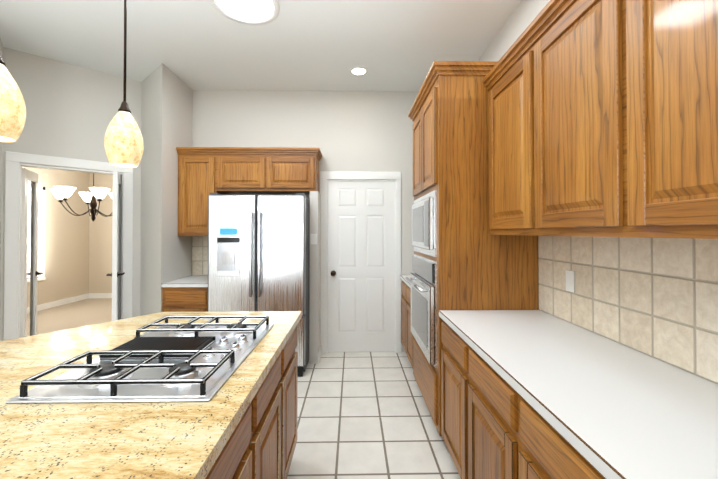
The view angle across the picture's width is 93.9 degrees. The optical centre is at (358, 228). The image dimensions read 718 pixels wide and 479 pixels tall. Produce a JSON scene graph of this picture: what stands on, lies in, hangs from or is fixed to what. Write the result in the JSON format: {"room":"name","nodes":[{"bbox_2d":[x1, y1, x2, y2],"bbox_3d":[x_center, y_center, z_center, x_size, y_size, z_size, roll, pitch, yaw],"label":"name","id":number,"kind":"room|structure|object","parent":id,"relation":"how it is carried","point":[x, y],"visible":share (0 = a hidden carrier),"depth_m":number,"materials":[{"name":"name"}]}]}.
{"room":"kitchen","nodes":[
{"label":"kitchen","id":0,"kind":"room"},
{"bbox_2d":[0,38,2,304],"bbox_3d":[-3.018,-0.127,0.113,0.498,3.100,5.830,0,-1,-1],"label":"wall","id":1,"kind":"structure","parent":0,"point":[1,48],"depth_m":2.99,"materials":[{"name":"grey paint"}]},
{"bbox_2d":[22,167,89,304],"bbox_3d":[-5.809,-0.085,4.341,0.120,3.100,5.990,0,-1,-1],"label":"wall","id":2,"kind":"structure","parent":0,"point":[78,255],"depth_m":6.62,"materials":[{"name":"beige paint"}]},
{"bbox_2d":[38,186,45,280],"bbox_3d":[-5.779,0.075,5.365,0.080,1.700,1.600,0,-1,-1],"label":"window blinds","id":3,"kind":"object","parent":2,"relation":"attached to","point":[41,232],"visible":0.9,"depth_m":6.11,"materials":[{"name":"white"}]},
{"bbox_2d":[37,293,88,310],"bbox_3d":[-5.743,1.408,4.328,0.014,0.106,5.750,0,-1,-1],"label":"baseboard","id":4,"kind":"structure","parent":2,"relation":"attached to","point":[69,300],"depth_m":6.51,"materials":[{"name":"white wood"}]},
{"bbox_2d":[0,47,141,340],"bbox_3d":[-2.866,-0.094,3.422,1.064,3.100,0.120,1,-1,-42],"label":"wall","id":5,"kind":"structure","parent":0,"point":[71,110],"depth_m":3.34,"materials":[{"name":"grey paint"}]},
{"bbox_2d":[20,168,42,337],"bbox_3d":[-3.340,0.432,3.377,0.244,2.030,0.354,0,-1,-1],"label":"door leaf","id":6,"kind":"structure","parent":5,"relation":"in","point":[30,273],"depth_m":3.38,"materials":[{"name":"white wood"}]},
{"bbox_2d":[3,151,132,340],"bbox_3d":[-2.881,0.378,3.394,0.970,2.155,0.136,1,-1,-42],"label":"door frame","id":7,"kind":"structure","parent":5,"relation":"attached to","point":[12,247],"depth_m":3.12,"materials":[{"name":"white wood"}]},
{"bbox_2d":[106,171,124,320],"bbox_3d":[-2.550,0.434,3.555,0.244,2.030,0.354,0,-1,-1],"label":"door leaf","id":8,"kind":"structure","parent":5,"relation":"in","point":[116,244],"depth_m":3.40,"materials":[{"name":"white wood"}]},
{"bbox_2d":[90,173,112,292],"bbox_3d":[-3.515,-0.056,7.320,4.520,3.100,0.120,0,-1,-1],"label":"wall","id":9,"kind":"structure","parent":0,"point":[101,227],"depth_m":7.22,"materials":[{"name":"beige paint"}]},
{"bbox_2d":[89,293,111,297],"bbox_3d":[-3.574,1.437,7.237,4.400,0.106,0.014,0,-1,-1],"label":"baseboard","id":10,"kind":"structure","parent":9,"relation":"attached to","point":[91,295],"depth_m":7.19,"materials":[{"name":"white wood"}]},
{"bbox_2d":[140,63,192,315],"bbox_3d":[-2.229,-0.092,3.619,0.548,3.100,0.630,0,-1,-1],"label":"wall column","id":11,"kind":"structure","parent":0,"point":[166,131],"depth_m":3.51,"materials":[{"name":"grey paint"}]},
{"bbox_2d":[0,0,521,91],"bbox_3d":[-1.109,-1.712,0.670,4.880,0.080,6.840,0,-1,-1],"label":"ceiling","id":12,"kind":"structure","parent":0,"point":[328,45],"depth_m":2.92,"materials":[{"name":"white paint"}]},
{"bbox_2d":[0,53,25,142],"bbox_3d":[-1.277,-0.992,1.180,0.160,1.350,0.160,0,-1,-1],"label":"pendant light","id":13,"kind":"object","parent":12,"relation":"hanging from","point":[12,112],"visible":1,"depth_m":1.17,"materials":[{"name":"beige glass"}]},
{"bbox_2d":[104,0,143,167],"bbox_3d":[-1.158,-0.987,1.662,0.160,1.350,0.160,0,-1,-1],"label":"pendant light","id":14,"kind":"object","parent":12,"relation":"hanging from","point":[123,143],"visible":1,"depth_m":1.61,"materials":[{"name":"beige glass"}]},
{"bbox_2d":[210,0,279,24],"bbox_3d":[-0.833,-1.646,2.455,0.490,0.016,0.490,0,-1,-1],"label":"recessed light","id":15,"kind":"object","parent":12,"relation":"in","point":[255,12],"visible":0.96,"depth_m":2.53,"materials":[{"name":"white glass"}]},
{"bbox_2d":[350,66,367,75],"bbox_3d":[-0.002,-1.639,3.491,0.190,0.010,0.190,0,-1,-1],"label":"recessed light","id":16,"kind":"object","parent":12,"relation":"in","point":[358,71],"visible":1,"depth_m":3.49,"materials":[{"name":"white glass"}]},
{"bbox_2d":[192,90,418,351],"bbox_3d":[-0.468,-0.088,4.027,3.230,3.100,0.120,0,-1,-1],"label":"wall","id":17,"kind":"structure","parent":0,"point":[357,131],"depth_m":3.98,"materials":[{"name":"grey paint"}]},
{"bbox_2d":[176,147,219,235],"bbox_3d":[-1.750,-0.385,3.772,0.412,0.930,0.344,0,-1,-1],"label":"upper cabinet","id":18,"kind":"object","parent":17,"relation":"attached to","point":[204,173],"depth_m":3.60,"materials":[{"name":"brown wood"}]},
{"bbox_2d":[192,236,207,274],"bbox_3d":[-1.724,0.313,3.933,0.466,0.463,0.009,0,-1,-1],"label":"backsplash","id":19,"kind":"structure","parent":17,"relation":"attached to","point":[199,255],"depth_m":3.93,"materials":[{"name":"beige tile"}]},
{"bbox_2d":[216,147,275,194],"bbox_3d":[-1.244,-0.630,3.784,0.601,0.441,0.344,0,-1,-1],"label":"upper cabinet","id":20,"kind":"object","parent":17,"relation":"attached to","point":[239,170],"depth_m":3.62,"materials":[{"name":"brown wood"}]},
{"bbox_2d":[272,147,319,193],"bbox_3d":[-0.771,-0.630,3.793,0.601,0.441,0.344,0,-1,-1],"label":"upper cabinet","id":21,"kind":"object","parent":17,"relation":"attached to","point":[294,170],"depth_m":3.63,"materials":[{"name":"brown wood"}]},
{"bbox_2d":[320,171,400,352],"bbox_3d":[0.017,0.393,4.022,0.960,2.138,0.138,0,-1,-1],"label":"door frame","id":22,"kind":"structure","parent":17,"relation":"attached to","point":[372,176],"depth_m":3.96,"materials":[{"name":"white wood"}]},
{"bbox_2d":[328,181,394,351],"bbox_3d":[0.029,0.443,3.964,0.796,2.025,0.107,0,-1,-1],"label":"door","id":23,"kind":"structure","parent":17,"relation":"in","point":[361,266],"depth_m":3.98,"materials":[{"name":"white wood"}]},
{"bbox_2d":[309,191,320,363],"bbox_3d":[-0.494,0.526,3.797,0.091,1.866,0.323,0,-1,-1],"label":"wall","id":24,"kind":"structure","parent":0,"point":[315,287],"depth_m":3.64,"materials":[{"name":"grey paint"}]},
{"bbox_2d":[310,234,316,243],"bbox_3d":[-0.492,0.110,3.632,0.070,0.115,0.012,0,-1,-1],"label":"switch plate","id":25,"kind":"object","parent":24,"relation":"attached to","point":[313,238],"visible":1,"depth_m":3.63,"materials":[{"name":"white plastic"}]},
{"bbox_2d":[318,345,321,363],"bbox_3d":[-1.832,1.406,3.461,2.802,0.100,0.930,0,-1,-1],"label":"baseboard","id":26,"kind":"structure","parent":24,"relation":"attached to","point":[320,352],"depth_m":3.76,"materials":[{"name":"white wood"}]},
{"bbox_2d":[287,351,460,478],"bbox_3d":[-1.109,1.458,0.638,4.880,0.060,6.840,0,-1,-1],"label":"floor","id":27,"kind":"structure","parent":0,"point":[363,415],"depth_m":2.48,"materials":[{"name":"tile"}]},
{"bbox_2d":[161,275,207,311],"bbox_3d":[-1.719,1.000,3.614,0.468,0.915,0.633,0,-1,-1],"label":"base cabinet","id":28,"kind":"object","parent":27,"relation":"on","point":[188,294],"visible":0.27,"depth_m":3.31,"materials":[{"name":"brown wood"}]},
{"bbox_2d":[208,323,297,478],"bbox_3d":[-1.063,0.990,0.589,1.420,0.876,3.020,0,-1,-1],"label":"kitchen island","id":29,"kind":"object","parent":27,"relation":"on","point":[241,423],"depth_m":1.40,"materials":[{"name":"brown wood"}]},
{"bbox_2d":[0,311,301,478],"bbox_3d":[-1.073,0.532,0.593,1.470,0.040,3.090,0,-1,-1],"label":"island countertop","id":30,"kind":"structure","parent":29,"relation":"on","point":[88,440],"depth_m":0.91,"materials":[{"name":"beige stone"}]},
{"bbox_2d":[5,316,273,402],"bbox_3d":[-0.754,0.492,1.410,0.600,0.057,0.830,0,-1,-1],"label":"cooktop","id":31,"kind":"object","parent":30,"relation":"in","point":[189,361],"visible":1,"depth_m":1.17,"materials":[{"name":"silver metal"}]},
{"bbox_2d":[208,193,309,376],"bbox_3d":[-1.009,0.553,3.575,0.942,1.808,0.720,0,-1,-1],"label":"refrigerator","id":32,"kind":"object","parent":27,"relation":"on","point":[258,252],"visible":0.65,"depth_m":3.27,"materials":[{"name":"grey metal"}]},
{"bbox_2d":[400,275,413,368],"bbox_3d":[0.823,0.999,3.545,0.663,0.915,0.830,0,-1,-1],"label":"base cabinet","id":33,"kind":"object","parent":27,"relation":"on","point":[407,337],"visible":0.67,"depth_m":3.51,"materials":[{"name":"brown wood"}]},
{"bbox_2d":[441,318,462,478],"bbox_3d":[0.856,1.003,1.922,0.657,0.876,0.513,0,-1,-1],"label":"base cabinet","id":34,"kind":"object","parent":27,"relation":"on","point":[452,351],"depth_m":1.90,"materials":[{"name":"brown wood"}]},
{"bbox_2d":[405,61,538,448],"bbox_3d":[0.794,0.188,2.637,0.755,2.520,0.988,0,-1,-1],"label":"tall cabinet","id":35,"kind":"object","parent":27,"relation":"on","point":[463,258],"visible":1,"depth_m":2.19,"materials":[{"name":"brown wood"}]},
{"bbox_2d":[463,338,510,478],"bbox_3d":[0.865,0.998,1.415,0.657,0.876,0.500,0,-1,-1],"label":"base cabinet","id":36,"kind":"object","parent":27,"relation":"on","point":[486,428],"depth_m":1.45,"materials":[{"name":"brown wood"}]},
{"bbox_2d":[439,310,717,478],"bbox_3d":[0.882,0.530,0.384,0.663,0.040,3.598,0,-1,-1],"label":"countertop","id":37,"kind":"structure","parent":36,"relation":"on","point":[635,414],"depth_m":1.06,"materials":[{"name":"white laminate"}]},
{"bbox_2d":[507,382,610,478],"bbox_3d":[0.875,0.993,0.916,0.657,0.876,0.500,0,-1,-1],"label":"base cabinet","id":38,"kind":"object","parent":27,"relation":"on","point":[539,450],"depth_m":1.02,"materials":[{"name":"brown wood"}]},
{"bbox_2d":[478,0,716,383],"bbox_3d":[1.270,-0.121,0.699,0.120,3.100,6.840,0,-1,-1],"label":"wall","id":39,"kind":"structure","parent":0,"point":[525,13],"depth_m":2.55,"materials":[{"name":"grey paint"}]},
{"bbox_2d":[482,36,525,231],"bbox_3d":[1.011,-0.474,1.917,0.348,0.961,0.558,0,-1,-1],"label":"upper cabinet","id":40,"kind":"object","parent":39,"relation":"attached to","point":[506,86],"depth_m":1.88,"materials":[{"name":"brown wood"}]},
{"bbox_2d":[526,0,613,231],"bbox_3d":[1.022,-0.480,1.366,0.348,0.961,0.545,0,-1,-1],"label":"upper cabinet","id":41,"kind":"object","parent":39,"relation":"attached to","point":[602,118],"depth_m":1.35,"materials":[{"name":"brown wood"}]},
{"bbox_2d":[538,236,717,383],"bbox_3d":[1.204,0.266,0.393,0.019,0.488,3.598,0,-1,-1],"label":"backsplash","id":42,"kind":"structure","parent":39,"relation":"attached to","point":[657,298],"depth_m":1.40,"materials":[{"name":"beige tile"}]},
{"bbox_2d":[614,0,717,231],"bbox_3d":[1.032,-0.485,0.821,0.348,0.961,0.545,0,-1,-1],"label":"upper cabinet","id":43,"kind":"object","parent":39,"relation":"attached to","point":[666,51],"depth_m":0.94,"materials":[{"name":"brown wood"}]},
{"bbox_3d":[-3.535,-1.675,4.400,4.670,0.080,5.990,0,-1,-1],"label":"ceiling","id":44,"kind":"structure","parent":0,"visible":0},
{"bbox_2d":[50,173,112,220],"bbox_3d":[-4.156,-0.871,5.255,1.052,1.510,1.069,0,-1,-1],"label":"chandelier","id":45,"kind":"object","parent":44,"relation":"hanging from","point":[61,193],"visible":0.79,"depth_m":5.04,"materials":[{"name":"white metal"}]},
{"label":"outside","id":46,"kind":"structure","parent":0,"visible":0},
{"bbox_2d":[37,298,111,334],"bbox_3d":[-3.536,1.494,4.428,4.670,0.064,5.870,0,-1,-1],"label":"floor carpet","id":47,"kind":"object","parent":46,"point":[87,312],"visible":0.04,"depth_m":5.71,"materials":[{"name":"beige carpet"}]}
]}

